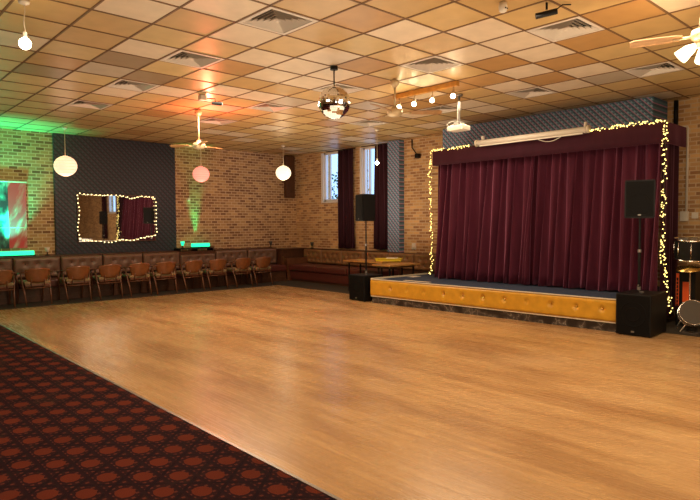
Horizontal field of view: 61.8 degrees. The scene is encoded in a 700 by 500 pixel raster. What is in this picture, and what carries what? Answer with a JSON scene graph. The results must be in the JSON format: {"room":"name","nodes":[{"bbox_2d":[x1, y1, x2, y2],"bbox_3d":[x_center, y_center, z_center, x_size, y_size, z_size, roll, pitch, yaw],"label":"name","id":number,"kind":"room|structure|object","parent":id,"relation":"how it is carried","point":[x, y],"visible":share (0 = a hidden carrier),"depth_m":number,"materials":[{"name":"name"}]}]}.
{"room":"community hall","nodes":[
{"label":"community hall","id":0,"kind":"room"},
{"bbox_2d":[0,128,296,254],"bbox_3d":[-7.808,-0.766,11.884,17.200,3.887,0.300,-3,3,-42],"label":"wall","id":1,"kind":"structure","parent":0,"point":[242,203],"depth_m":15.40,"materials":[{"name":"brown brick"}]},
{"bbox_2d":[0,180,27,248],"bbox_3d":[-7.386,-0.733,12.031,1.360,1.424,0.040,-3,3,-42],"label":"painting","id":2,"kind":"object","parent":1,"relation":"attached to","point":[13,215],"visible":1,"depth_m":12.30,"materials":[{"name":"multicoloured paint"}]},
{"bbox_2d":[52,133,176,254],"bbox_3d":[-5.443,-0.817,13.803,2.820,3.557,0.070,-3,3,-42],"label":"wall panel","id":3,"kind":"object","parent":1,"relation":"attached to","point":[105,165],"visible":0.64,"depth_m":13.65,"materials":[{"name":"fabric"}]},
{"bbox_2d":[77,194,155,242],"bbox_3d":[-5.437,-0.744,13.711,1.800,1.100,0.031,-3,3,-42],"label":"wall mirror","id":4,"kind":"object","parent":3,"relation":"attached to","point":[109,218],"visible":1,"depth_m":13.66,"materials":[{"name":"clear mirror"}]},
{"bbox_2d":[77,193,156,242],"bbox_3d":[-5.395,-0.739,13.662,1.857,1.142,0.052,-3,3,-42],"label":"fairy lights","id":5,"kind":"object","parent":4,"relation":"attached to","point":[77,193],"visible":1,"depth_m":13.64,"materials":[{"name":"yellow plastic"}]},
{"bbox_2d":[0,325,335,499],"bbox_3d":[-2.506,1.608,-0.067,8.110,0.120,21.200,-3,3,-42],"label":"carpet","id":6,"kind":"structure","parent":0,"point":[67,432],"depth_m":4.02,"materials":[{"name":"red carpet"}]},
{"bbox_2d":[0,279,699,499],"bbox_3d":[0.046,1.443,3.426,16.600,0.120,22.900,-3,3,-42],"label":"floor","id":7,"kind":"structure","parent":0,"point":[353,399],"depth_m":5.52,"materials":[{"name":"brown wood"}]},
{"bbox_2d":[0,269,15,306],"bbox_3d":[-6.692,0.723,11.124,0.616,0.734,0.577,-2,3,-40],"label":"wooden armchair","id":8,"kind":"object","parent":7,"relation":"on","point":[6,276],"visible":1,"depth_m":11.04,"materials":[{"name":"brown wood"}]},
{"bbox_2d":[15,268,52,305],"bbox_3d":[-6.227,0.702,11.550,0.577,0.734,0.616,2,3,45],"label":"wooden armchair","id":9,"kind":"object","parent":7,"relation":"on","point":[34,276],"visible":1,"depth_m":11.37,"materials":[{"name":"brown wood"}]},
{"bbox_2d":[56,266,91,302],"bbox_3d":[-5.668,0.677,12.063,0.616,0.734,0.577,-3,3,-44],"label":"wooden armchair","id":10,"kind":"object","parent":7,"relation":"on","point":[75,274],"visible":1,"depth_m":11.88,"materials":[{"name":"brown wood"}]},
{"bbox_2d":[90,264,122,299],"bbox_3d":[-5.189,0.655,12.502,0.616,0.734,0.577,-2,3,-41],"label":"wooden armchair","id":11,"kind":"object","parent":7,"relation":"on","point":[109,272],"visible":1,"depth_m":12.32,"materials":[{"name":"brown wood"}]},
{"bbox_2d":[120,263,151,296],"bbox_3d":[-4.724,0.634,12.927,0.616,0.734,0.577,-3,3,-44],"label":"wooden armchair","id":12,"kind":"object","parent":7,"relation":"on","point":[137,270],"visible":0.96,"depth_m":12.73,"materials":[{"name":"brown wood"}]},
{"bbox_2d":[0,247,286,304],"bbox_3d":[-5.479,0.537,13.190,9.410,0.905,0.840,-3,3,-42],"label":"banquette","id":13,"kind":"object","parent":7,"relation":"on","point":[55,263],"visible":0.59,"depth_m":13.37,"materials":[{"name":"brown leather"}]},
{"bbox_2d":[0,258,12,278],"bbox_3d":[-7.241,0.401,11.641,0.930,0.430,0.070,-3,3,-42],"label":"cushion","id":14,"kind":"object","parent":13,"relation":"on","point":[5,263],"depth_m":11.86,"materials":[{"name":"brown leather"}]},
{"bbox_2d":[0,280,18,289],"bbox_3d":[-7.074,0.713,11.474,0.938,0.160,0.460,-3,3,-42],"label":"seat cushion","id":15,"kind":"object","parent":13,"relation":"on","point":[12,280],"depth_m":11.58,"materials":[{"name":"red leather"}]},
{"bbox_2d":[0,250,35,256],"bbox_3d":[-7.126,0.088,11.959,1.250,0.115,0.100,-3,3,-42],"label":"light bar","id":16,"kind":"object","parent":13,"relation":"on","point":[2,253],"visible":0.99,"depth_m":12.10,"materials":[{"name":"teal plastic"}]},
{"bbox_2d":[13,257,59,278],"bbox_3d":[-6.556,0.370,12.269,0.890,0.430,0.070,-3,3,-42],"label":"cushion","id":17,"kind":"object","parent":13,"relation":"on","point":[20,264],"depth_m":12.23,"materials":[{"name":"brown leather"}]},
{"bbox_2d":[15,277,66,288],"bbox_3d":[-6.389,0.682,12.102,0.898,0.160,0.460,-3,3,-42],"label":"seat cushion","id":18,"kind":"object","parent":13,"relation":"on","point":[54,281],"depth_m":12.06,"materials":[{"name":"red leather"}]},
{"bbox_2d":[60,255,101,275],"bbox_3d":[-5.893,0.340,12.877,0.870,0.430,0.070,-3,3,-42],"label":"cushion","id":19,"kind":"object","parent":13,"relation":"on","point":[93,261],"depth_m":12.83,"materials":[{"name":"brown leather"}]},
{"bbox_2d":[64,275,109,284],"bbox_3d":[-5.726,0.652,12.710,0.878,0.160,0.460,-3,3,-42],"label":"seat cushion","id":20,"kind":"object","parent":13,"relation":"on","point":[94,282],"depth_m":12.62,"materials":[{"name":"red leather"}]},
{"bbox_2d":[103,253,141,272],"bbox_3d":[-5.225,0.310,13.489,0.903,0.430,0.070,-3,3,-42],"label":"cushion","id":21,"kind":"object","parent":13,"relation":"on","point":[123,259],"depth_m":13.46,"materials":[{"name":"brown leather"}]},
{"bbox_2d":[110,273,150,281],"bbox_3d":[-5.058,0.622,13.322,0.911,0.160,0.460,-3,3,-42],"label":"seat cushion","id":22,"kind":"object","parent":13,"relation":"on","point":[123,280],"depth_m":13.20,"materials":[{"name":"red leather"}]},
{"bbox_2d":[142,252,179,270],"bbox_3d":[-4.541,0.279,14.117,0.916,0.430,0.070,-3,3,-42],"label":"cushion","id":23,"kind":"object","parent":13,"relation":"on","point":[152,258],"depth_m":14.04,"materials":[{"name":"brown leather"}]},
{"bbox_2d":[151,270,188,279],"bbox_3d":[-4.373,0.591,13.950,0.924,0.160,0.460,-3,3,-42],"label":"seat cushion","id":24,"kind":"object","parent":13,"relation":"on","point":[179,277],"depth_m":13.94,"materials":[{"name":"red leather"}]},
{"bbox_2d":[180,253,214,268],"bbox_3d":[-3.833,0.283,14.767,0.965,0.360,0.070,-3,3,-42],"label":"cushion","id":25,"kind":"object","parent":13,"relation":"on","point":[205,257],"depth_m":14.74,"materials":[{"name":"brown leather"}]},
{"bbox_2d":[189,268,224,276],"bbox_3d":[-3.666,0.559,14.599,0.973,0.160,0.460,-3,3,-42],"label":"seat cushion","id":26,"kind":"object","parent":13,"relation":"on","point":[204,275],"depth_m":14.56,"materials":[{"name":"red leather"}]},
{"bbox_2d":[215,249,246,266],"bbox_3d":[-3.115,0.215,15.425,0.946,0.430,0.070,-3,3,-42],"label":"cushion","id":27,"kind":"object","parent":13,"relation":"on","point":[230,255],"depth_m":15.37,"materials":[{"name":"brown leather"}]},
{"bbox_2d":[227,267,256,274],"bbox_3d":[-2.947,0.527,15.258,0.954,0.160,0.460,-3,3,-42],"label":"seat cushion","id":28,"kind":"object","parent":13,"relation":"on","point":[228,273],"depth_m":15.14,"materials":[{"name":"red leather"}]},
{"bbox_2d":[247,248,275,264],"bbox_3d":[-2.405,0.183,16.075,0.940,0.430,0.070,-3,3,-42],"label":"cushion","id":29,"kind":"object","parent":13,"relation":"on","point":[253,253],"depth_m":16.03,"materials":[{"name":"brown leather"}]},
{"bbox_2d":[254,264,286,271],"bbox_3d":[-2.238,0.495,15.908,0.948,0.160,0.460,-3,3,-42],"label":"seat cushion","id":30,"kind":"object","parent":13,"relation":"on","point":[274,267],"depth_m":15.89,"materials":[{"name":"red leather"}]},
{"bbox_2d":[147,261,177,294],"bbox_3d":[-4.275,0.614,13.339,0.616,0.734,0.577,-2,3,-41],"label":"wooden armchair","id":31,"kind":"object","parent":7,"relation":"on","point":[164,269],"visible":0.94,"depth_m":13.14,"materials":[{"name":"brown wood"}]},
{"bbox_2d":[0,324,342,499],"bbox_3d":[0.480,1.411,2.669,0.024,0.004,21.200,-3,3,-42],"label":"trim","id":32,"kind":"structure","parent":7,"relation":"on","point":[114,383],"depth_m":4.33,"materials":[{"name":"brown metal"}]},
{"bbox_2d":[175,260,204,291],"bbox_3d":[-3.774,0.591,13.799,0.616,0.734,0.577,-3,3,-45],"label":"wooden armchair","id":33,"kind":"object","parent":7,"relation":"on","point":[193,267],"visible":0.96,"depth_m":13.61,"materials":[{"name":"brown wood"}]},
{"bbox_2d":[200,259,227,289],"bbox_3d":[-3.303,0.570,14.231,0.616,0.734,0.577,-2,3,-41],"label":"wooden armchair","id":34,"kind":"object","parent":7,"relation":"on","point":[217,266],"visible":0.95,"depth_m":14.03,"materials":[{"name":"brown wood"}]},
{"bbox_2d":[225,258,252,287],"bbox_3d":[-2.787,0.547,14.704,0.616,0.734,0.577,-3,3,-44],"label":"wooden armchair","id":35,"kind":"object","parent":7,"relation":"on","point":[242,264],"visible":0.94,"depth_m":14.50,"materials":[{"name":"brown wood"}]},
{"bbox_2d":[246,257,272,285],"bbox_3d":[-2.338,0.527,15.116,0.616,0.734,0.577,-2,3,-40],"label":"wooden armchair","id":36,"kind":"object","parent":7,"relation":"on","point":[262,263],"visible":0.95,"depth_m":14.90,"materials":[{"name":"brown wood"}]},
{"bbox_2d":[276,247,304,278],"bbox_3d":[-1.744,0.380,16.837,0.990,0.865,0.635,-3,3,-42],"label":"base cabinet","id":37,"kind":"object","parent":7,"relation":"on","point":[282,254],"visible":0.39,"depth_m":16.48,"materials":[{"name":"brown wood"}]},
{"bbox_2d":[287,248,435,285],"bbox_3d":[0.187,0.459,14.765,0.990,0.865,5.020,-3,3,-42],"label":"banquette","id":38,"kind":"object","parent":7,"relation":"on","point":[318,265],"visible":0.68,"depth_m":15.08,"materials":[{"name":"brown leather"}]},
{"bbox_2d":[289,263,329,271],"bbox_3d":[-1.056,0.479,15.906,0.660,0.160,1.168,-3,3,-42],"label":"seat cushion","id":39,"kind":"object","parent":38,"relation":"on","point":[293,267],"depth_m":15.78,"materials":[{"name":"red leather"}]},
{"bbox_2d":[304,249,322,263],"bbox_3d":[-1.047,0.174,16.474,0.070,0.380,0.808,-3,3,-42],"label":"cushion","id":40,"kind":"object","parent":38,"relation":"on","point":[313,256],"depth_m":16.40,"materials":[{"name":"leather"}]},
{"bbox_2d":[322,250,342,264],"bbox_3d":[-0.485,0.197,15.863,0.070,0.380,0.828,-3,3,-42],"label":"cushion","id":41,"kind":"object","parent":38,"relation":"on","point":[329,257],"depth_m":15.81,"materials":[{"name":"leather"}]},
{"bbox_2d":[316,265,363,274],"bbox_3d":[-0.255,0.512,15.034,0.660,0.160,1.178,-3,3,-42],"label":"seat cushion","id":42,"kind":"object","parent":38,"relation":"on","point":[327,269],"depth_m":14.86,"materials":[{"name":"red leather"}]},
{"bbox_2d":[342,251,364,266],"bbox_3d":[0.083,0.221,15.244,0.070,0.380,0.828,-3,3,-42],"label":"cushion","id":43,"kind":"object","parent":38,"relation":"on","point":[346,255],"depth_m":15.23,"materials":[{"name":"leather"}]},
{"bbox_2d":[347,268,398,276],"bbox_3d":[0.547,0.546,14.162,0.660,0.160,1.168,-3,3,-42],"label":"seat cushion","id":44,"kind":"object","parent":38,"relation":"on","point":[352,270],"depth_m":13.93,"materials":[{"name":"red leather"}]},
{"bbox_2d":[364,252,388,266],"bbox_3d":[0.651,0.245,14.626,0.070,0.380,0.828,-3,3,-42],"label":"cushion","id":45,"kind":"object","parent":38,"relation":"on","point":[370,255],"depth_m":14.62,"materials":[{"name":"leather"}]},
{"bbox_2d":[388,253,414,269],"bbox_3d":[1.219,0.269,14.008,0.070,0.380,0.828,-3,3,-42],"label":"cushion","id":46,"kind":"object","parent":38,"relation":"on","point":[407,257],"depth_m":13.87,"materials":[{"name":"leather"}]},
{"bbox_2d":[414,254,435,270],"bbox_3d":[1.787,0.292,13.389,0.070,0.380,0.828,-3,3,-42],"label":"cushion","id":47,"kind":"object","parent":38,"relation":"on","point":[425,260],"depth_m":13.42,"materials":[{"name":"brown leather"}]},
{"bbox_2d":[349,273,382,301],"bbox_3d":[0.325,0.748,11.902,0.514,0.534,0.500,-2,3,-36],"label":"subwoofer","id":48,"kind":"object","parent":7,"relation":"on","point":[359,284],"visible":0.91,"depth_m":11.68,"materials":[{"name":"black"}]},
{"bbox_2d":[349,275,362,299],"bbox_3d":[0.126,0.755,11.755,0.008,0.465,0.460,-2,3,-36],"label":"grille","id":49,"kind":"object","parent":48,"relation":"attached to","point":[355,281],"depth_m":11.75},
{"bbox_2d":[364,221,366,273],"bbox_3d":[0.312,-0.051,11.859,0.088,1.066,0.052,-3,3,-42],"label":"pole","id":50,"kind":"object","parent":48,"relation":"on","point":[365,269],"visible":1,"depth_m":11.86,"materials":[{"name":"black metal"}]},
{"bbox_2d":[355,194,374,220],"bbox_3d":[0.315,-0.854,11.834,0.314,0.540,0.414,-1,3,-21],"label":"loudspeaker","id":51,"kind":"object","parent":50,"relation":"on","point":[364,203],"visible":1,"depth_m":11.69,"materials":[{"name":"black plastic"}]},
{"bbox_2d":[355,195,362,219],"bbox_3d":[0.177,-0.851,11.783,0.008,0.500,0.380,-1,3,-21],"label":"grille","id":52,"kind":"object","parent":51,"relation":"attached to","point":[358,198],"depth_m":11.76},
{"bbox_2d":[343,259,398,290],"bbox_3d":[0.469,0.595,13.257,0.560,0.720,1.250,-3,3,-42],"label":"trestle table","id":53,"kind":"object","parent":7,"relation":"on","point":[355,261],"visible":0.59,"depth_m":13.20,"materials":[{"name":"orange laminate"}]},
{"bbox_2d":[372,262,419,275],"bbox_3d":[0.978,0.639,12.415,0.930,0.700,0.520,-3,3,-42],"label":"trestle table","id":54,"kind":"object","parent":7,"relation":"on","point":[401,265],"visible":0.71,"depth_m":12.25,"materials":[{"name":"orange laminate"}]},
{"bbox_2d":[370,273,675,331],"bbox_3d":[2.924,0.814,10.616,2.565,0.485,4.680,-3,3,-42],"label":"stage","id":55,"kind":"object","parent":7,"relation":"on","point":[578,307],"visible":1,"depth_m":9.56,"materials":[{"name":"yellow leather"},{"name":"navy carpet"},{"name":"mustard vinyl"}]},
{"bbox_2d":[434,143,678,317],"bbox_3d":[3.500,-0.461,10.470,1.268,2.862,4.256,-3,3,-42],"label":"stage curtain","id":56,"kind":"object","parent":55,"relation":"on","point":[559,219],"visible":0.83,"depth_m":9.84,"materials":[{"name":"red fabric"}]},
{"bbox_2d":[437,165,439,228],"bbox_3d":[2.149,-0.650,12.076,1.077,2.367,0.077,-3,3,-42],"label":"drape","id":57,"kind":"object","parent":56,"relation":"hanging from","point":[438,165],"depth_m":11.71,"materials":[{"name":"red fabric"}]},
{"bbox_2d":[434,156,534,284],"bbox_3d":[2.457,-0.663,10.932,0.388,2.487,2.110,-3,3,-42],"label":"drape","id":58,"kind":"object","parent":56,"relation":"hanging from","point":[486,227],"depth_m":10.85,"materials":[{"name":"red fabric"}]},
{"bbox_2d":[521,143,661,291],"bbox_3d":[3.852,-0.606,9.458,0.377,2.487,2.190,-3,3,-42],"label":"drape","id":59,"kind":"object","parent":56,"relation":"hanging from","point":[576,232],"depth_m":9.48,"materials":[{"name":"red fabric"}]},
{"bbox_2d":[660,120,673,312],"bbox_3d":[4.536,-0.476,8.383,0.128,2.784,0.303,0,2,-2],"label":"fairy lights","id":60,"kind":"object","parent":56,"relation":"attached to","point":[664,120],"visible":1,"depth_m":8.44,"materials":[{"name":"yellow plastic"}]},
{"bbox_2d":[660,143,678,317],"bbox_3d":[4.847,-0.338,8.866,0.700,2.742,0.065,-3,3,-42],"label":"drape","id":61,"kind":"object","parent":56,"relation":"hanging from","point":[670,229],"depth_m":8.81,"materials":[{"name":"fabric"}]},
{"bbox_2d":[616,289,666,337],"bbox_3d":[4.046,0.866,8.130,0.634,0.584,0.460,-3,3,-44],"label":"subwoofer","id":62,"kind":"object","parent":7,"relation":"on","point":[642,312],"visible":1,"depth_m":7.93,"materials":[{"name":"black"}]},
{"bbox_2d":[617,295,649,335],"bbox_3d":[3.827,0.876,7.915,0.008,0.515,0.420,-3,3,-44],"label":"grille","id":63,"kind":"object","parent":62,"relation":"attached to","point":[633,311],"depth_m":7.90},
{"bbox_2d":[637,218,641,290],"bbox_3d":[4.017,0.064,8.135,0.088,1.013,0.052,-3,3,-42],"label":"pole","id":64,"kind":"object","parent":62,"relation":"on","point":[639,243],"visible":1,"depth_m":8.14,"materials":[{"name":"black metal"}]},
{"bbox_2d":[624,179,655,217],"bbox_3d":[4.023,-0.702,8.108,0.375,0.520,0.314,1,3,29],"label":"loudspeaker","id":65,"kind":"object","parent":64,"relation":"on","point":[639,194],"visible":1,"depth_m":7.98,"materials":[{"name":"black plastic"}]},
{"bbox_2d":[673,236,699,262],"bbox_3d":[5.080,0.475,8.408,0.513,1.334,0.802,-3,3,-42],"label":"drum","id":66,"kind":"object","parent":7,"relation":"on","point":[686,248],"visible":1,"depth_m":8.37,"materials":[{"name":"black"}]},
{"bbox_2d":[675,270,699,326],"bbox_3d":[5.060,0.711,8.751,0.292,0.830,0.260,-3,3,-42],"label":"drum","id":67,"kind":"object","parent":7,"relation":"on","point":[682,278],"visible":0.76,"depth_m":8.66,"materials":[{"name":"orange"}]},
{"bbox_2d":[675,264,699,328],"bbox_3d":[4.895,0.676,8.393,0.396,0.929,0.412,-3,3,-42],"label":"cymbal","id":68,"kind":"object","parent":7,"relation":"on","point":[689,268],"visible":0.83,"depth_m":8.38,"materials":[{"name":"gold metal"}]},
{"bbox_2d":[677,300,699,331],"bbox_3d":[4.780,0.920,8.166,0.361,0.460,0.382,-3,3,-42],"label":"drum","id":69,"kind":"object","parent":7,"relation":"on","point":[688,313],"visible":0.95,"depth_m":8.11,"materials":[{"name":"silver metal"}]},
{"bbox_2d":[0,0,699,155],"bbox_3d":[0.027,-2.180,3.269,16.600,0.001,22.900,-3,3,-42],"label":"ceiling","id":70,"kind":"structure","parent":0,"point":[361,18],"depth_m":7.34,"materials":[{"name":"tile"}]},
{"bbox_2d":[18,0,31,49],"bbox_3d":[-2.937,-2.026,5.280,0.104,0.427,0.104,-3,3,-42],"label":"bulb","id":71,"kind":"object","parent":70,"relation":"hanging from","point":[24,43],"visible":1,"depth_m":5.26,"materials":[{"name":"white glass"}]},
{"bbox_2d":[53,127,77,175],"bbox_3d":[-5.847,-2.018,12.008,0.450,0.998,0.450,-3,3,-42],"label":"paper lantern","id":72,"kind":"object","parent":70,"relation":"hanging from","point":[65,165],"visible":1,"depth_m":11.88,"materials":[{"name":"white paper"}]},
{"bbox_2d":[66,100,111,109],"bbox_3d":[-4.373,-2.479,9.824,0.578,0.093,0.578,-3,3,-42],"label":"ceiling vent","id":73,"kind":"object","parent":70,"relation":"in","point":[84,104],"visible":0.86,"depth_m":9.87,"materials":[{"name":"beige"}]},
{"bbox_2d":[105,79,160,91],"bbox_3d":[-3.156,-2.428,8.499,0.578,0.093,0.578,-3,3,-42],"label":"ceiling vent","id":74,"kind":"object","parent":70,"relation":"in","point":[124,84],"visible":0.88,"depth_m":8.54,"materials":[{"name":"beige metal"}]},
{"bbox_2d":[159,50,224,68],"bbox_3d":[-1.939,-2.377,7.174,0.578,0.093,0.578,-3,3,-42],"label":"ceiling vent","id":75,"kind":"object","parent":70,"relation":"in","point":[181,57],"visible":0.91,"depth_m":7.22,"materials":[{"name":"beige metal"}]},
{"bbox_2d":[169,109,221,148],"bbox_3d":[-2.571,-2.115,10.266,0.896,0.687,0.927,-3,3,-42],"label":"ceiling fan","id":76,"kind":"object","parent":70,"relation":"hanging from","point":[198,144],"visible":1,"depth_m":10.22,"materials":[{"name":"beige metal"}]},
{"bbox_2d":[192,139,208,181],"bbox_3d":[-3.519,-2.108,13.802,0.396,0.998,0.396,-3,3,-42],"label":"paper lantern","id":77,"kind":"object","parent":70,"relation":"hanging from","point":[201,174],"visible":0.99,"depth_m":13.69,"materials":[{"name":"pink paper"}]},
{"bbox_2d":[197,118,236,124],"bbox_3d":[-2.605,-2.559,11.445,0.578,0.093,0.578,-3,3,-42],"label":"ceiling vent","id":78,"kind":"object","parent":70,"relation":"in","point":[209,120],"visible":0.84,"depth_m":11.48,"materials":[{"name":"beige"}]},
{"bbox_2d":[248,103,292,111],"bbox_3d":[-1.388,-2.508,10.120,0.578,0.093,0.578,-3,3,-42],"label":"ceiling vent","id":79,"kind":"object","parent":70,"relation":"in","point":[269,107],"visible":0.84,"depth_m":10.16,"materials":[{"name":"beige"}]},
{"bbox_2d":[238,7,317,34],"bbox_3d":[-0.721,-2.327,5.849,0.578,0.093,0.578,-3,3,-42],"label":"ceiling vent","id":80,"kind":"object","parent":70,"relation":"in","point":[271,19],"visible":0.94,"depth_m":5.88,"materials":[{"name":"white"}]},
{"bbox_2d":[276,145,290,179],"bbox_3d":[-1.702,-2.226,14.924,0.396,0.878,0.396,-3,3,-42],"label":"paper lantern","id":81,"kind":"object","parent":70,"relation":"hanging from","point":[283,172],"visible":1,"depth_m":14.80,"materials":[{"name":"white paper"}]},
{"bbox_2d":[284,155,294,197],"bbox_3d":[-1.770,-2.134,17.076,0.320,1.227,0.135,-3,3,-42],"label":"duct","id":82,"kind":"object","parent":70,"relation":"attached to","point":[289,161],"visible":0.94,"depth_m":17.02,"materials":[{"name":"brown wood"}]},
{"bbox_2d":[318,66,349,118],"bbox_3d":[-0.204,-2.021,7.526,0.417,0.668,0.416,-3,3,-42],"label":"ball","id":83,"kind":"object","parent":70,"relation":"hanging from","point":[333,101],"visible":1,"depth_m":7.39,"materials":[{"name":"silver metal"}]},
{"bbox_2d":[313,83,364,93],"bbox_3d":[-0.171,-2.457,8.795,0.578,0.093,0.578,-3,3,-42],"label":"ceiling vent","id":84,"kind":"object","parent":70,"relation":"in","point":[349,89],"visible":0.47,"depth_m":8.77,"materials":[{"name":"beige metal"}]},
{"bbox_2d":[0,0,699,155],"bbox_3d":[0.112,-2.184,3.176,16.600,0.026,23.152,-3,3,-42],"label":"grid","id":85,"kind":"object","parent":70,"relation":"attached to","point":[11,1],"visible":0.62,"depth_m":7.69,"materials":[{"name":"brown metal"}]},
{"bbox_2d":[349,120,386,126],"bbox_3d":[0.380,-2.587,11.741,0.578,0.093,0.578,-3,3,-42],"label":"ceiling vent","id":86,"kind":"object","parent":70,"relation":"in","point":[369,123],"visible":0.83,"depth_m":11.79,"materials":[{"name":"beige"}]},
{"bbox_2d":[367,79,441,120],"bbox_3d":[0.523,-2.129,8.234,1.160,0.517,1.132,-3,3,-42],"label":"ceiling fan","id":87,"kind":"object","parent":70,"relation":"hanging from","point":[394,111],"visible":1,"depth_m":8.18,"materials":[{"name":"beige metal"}]},
{"bbox_2d":[393,80,459,108],"bbox_3d":[1.105,-2.287,8.711,0.103,0.244,1.220,-3,3,-42],"label":"track light","id":88,"kind":"object","parent":70,"relation":"attached to","point":[452,84],"visible":0.94,"depth_m":8.61,"materials":[{"name":"brown wood"}]},
{"bbox_2d":[400,56,463,72],"bbox_3d":[1.047,-2.406,7.470,0.578,0.093,0.578,-3,3,-42],"label":"ceiling vent","id":89,"kind":"object","parent":70,"relation":"in","point":[431,64],"visible":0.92,"depth_m":7.50,"materials":[{"name":"beige metal"}]},
{"bbox_2d":[421,105,461,113],"bbox_3d":[1.597,-2.537,10.416,0.578,0.093,0.578,-3,3,-42],"label":"ceiling vent","id":90,"kind":"object","parent":70,"relation":"in","point":[445,109],"visible":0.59,"depth_m":10.37,"materials":[{"name":"beige"}]},
{"bbox_2d":[446,94,469,132],"bbox_3d":[1.702,-2.152,9.194,0.250,0.567,0.336,-3,3,-42],"label":"projector","id":91,"kind":"object","parent":70,"relation":"hanging from","point":[458,126],"visible":1,"depth_m":9.14,"materials":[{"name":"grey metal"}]},
{"bbox_2d":[505,87,557,98],"bbox_3d":[2.815,-2.486,9.091,0.578,0.093,0.578,-3,3,-42],"label":"ceiling vent","id":92,"kind":"object","parent":70,"relation":"in","point":[537,91],"visible":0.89,"depth_m":9.12,"materials":[{"name":"beige"}]},
{"bbox_2d":[535,2,570,18],"bbox_3d":[1.879,-2.206,5.394,0.334,0.139,0.078,0,2,3],"label":"security camera","id":93,"kind":"object","parent":70,"relation":"attached to","point":[551,12],"visible":1,"depth_m":5.38,"materials":[{"name":"black plastic"}]},
{"bbox_2d":[443,96,667,148],"bbox_3d":[3.646,-2.257,11.148,0.620,0.547,4.250,-3,3,-42],"label":"bulkhead","id":94,"kind":"object","parent":70,"relation":"attached to","point":[649,109],"visible":0.57,"depth_m":10.38,"materials":[{"name":"fabric"}]},
{"bbox_2d":[433,121,685,165],"bbox_3d":[3.630,-1.797,10.546,1.406,0.310,4.352,-3,3,-42],"label":"valance","id":95,"kind":"object","parent":94,"relation":"attached to","point":[643,134],"visible":0.85,"depth_m":9.50,"materials":[{"name":"fabric"}]},
{"bbox_2d":[474,122,590,146],"bbox_3d":[3.053,-1.933,10.018,0.124,0.255,2.140,-3,3,-42],"label":"screen","id":96,"kind":"object","parent":95,"relation":"attached to","point":[586,129],"visible":1,"depth_m":9.87,"materials":[{"name":"beige plastic"}]},
{"bbox_2d":[527,16,604,41],"bbox_3d":[2.264,-2.355,6.145,0.578,0.093,0.578,-3,3,-42],"label":"ceiling vent","id":97,"kind":"object","parent":70,"relation":"in","point":[576,26],"visible":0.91,"depth_m":6.18,"materials":[{"name":"beige metal"}]},
{"bbox_2d":[622,62,684,77],"bbox_3d":[4.032,-2.435,7.766,0.578,0.093,0.578,-3,3,-42],"label":"ceiling vent","id":98,"kind":"object","parent":70,"relation":"in","point":[660,68],"visible":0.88,"depth_m":7.81,"materials":[{"name":"beige metal"}]},
{"bbox_2d":[630,19,699,64],"bbox_3d":[3.009,-1.932,4.944,0.884,0.653,0.884,-1,3,-16],"label":"ceiling fan","id":99,"kind":"object","parent":70,"relation":"hanging from","point":[684,53],"visible":1,"depth_m":5.03,"materials":[{"name":"wood"},{"name":"cream metal"},{"name":"frosted white glass"}]},
{"bbox_2d":[673,100,678,124],"bbox_3d":[5.375,-2.266,9.646,0.070,0.397,0.070,-3,3,-42],"label":"drain pipe","id":100,"kind":"object","parent":70,"relation":"attached to","point":[676,102],"visible":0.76,"depth_m":9.62,"materials":[{"name":"black metal"}]},
{"bbox_2d":[296,96,699,285],"bbox_3d":[6.253,-0.718,9.045,0.280,3.887,22.900,-3,3,-42],"label":"wall","id":101,"kind":"structure","parent":0,"point":[316,221],"depth_m":13.96,"materials":[{"name":"beige brick"}]},
{"bbox_2d":[321,152,337,202],"bbox_3d":[-0.428,-2.001,16.151,0.160,1.387,0.990,-3,3,-42],"label":"window","id":102,"kind":"structure","parent":101,"relation":"in","point":[324,157],"depth_m":16.42,"materials":[{"name":"white"}]},
{"bbox_2d":[327,148,355,248],"bbox_3d":[-0.238,-1.365,15.766,0.108,2.651,1.112,-3,3,-44],"label":"window curtain","id":103,"kind":"object","parent":101,"relation":"attached to","point":[346,235],"visible":1,"depth_m":15.61,"materials":[{"name":"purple fabric"}]},
{"bbox_2d":[338,149,354,248],"bbox_3d":[-0.103,-1.349,15.627,0.107,2.629,0.684,-3,3,-42],"label":"drape","id":104,"kind":"object","parent":103,"relation":"hanging from","point":[346,235],"depth_m":15.61,"materials":[{"name":"red fabric"}]},
{"bbox_2d":[360,146,374,193],"bbox_3d":[0.647,-1.956,14.980,0.160,1.387,1.010,-3,3,-42],"label":"window","id":105,"kind":"structure","parent":101,"relation":"in","point":[363,151],"depth_m":15.25,"materials":[{"name":"white"}]},
{"bbox_2d":[361,143,387,249],"bbox_3d":[0.655,-1.327,14.788,0.102,2.651,0.943,-3,3,-44],"label":"window curtain","id":106,"kind":"object","parent":101,"relation":"attached to","point":[381,150],"visible":0.98,"depth_m":14.66,"materials":[{"name":"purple fabric"}]},
{"bbox_2d":[374,144,387,249],"bbox_3d":[0.783,-1.311,14.654,0.102,2.629,0.530,-3,3,-42],"label":"drape","id":107,"kind":"object","parent":106,"relation":"hanging from","point":[381,150],"depth_m":14.66,"materials":[{"name":"red fabric"}]},
{"bbox_2d":[387,140,403,252],"bbox_3d":[1.121,-0.873,14.302,0.170,3.557,0.390,-3,3,-42],"label":"pier","id":108,"kind":"object","parent":101,"relation":"attached to","point":[395,148],"visible":0.64,"depth_m":14.18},
{"bbox_2d":[680,126,688,220],"bbox_3d":[5.476,-1.254,9.615,0.060,1.557,0.180,-3,3,-42],"label":"conduit pipe","id":109,"kind":"object","parent":101,"relation":"attached to","point":[684,215],"visible":0.93,"depth_m":9.57,"materials":[{"name":"beige plastic"}]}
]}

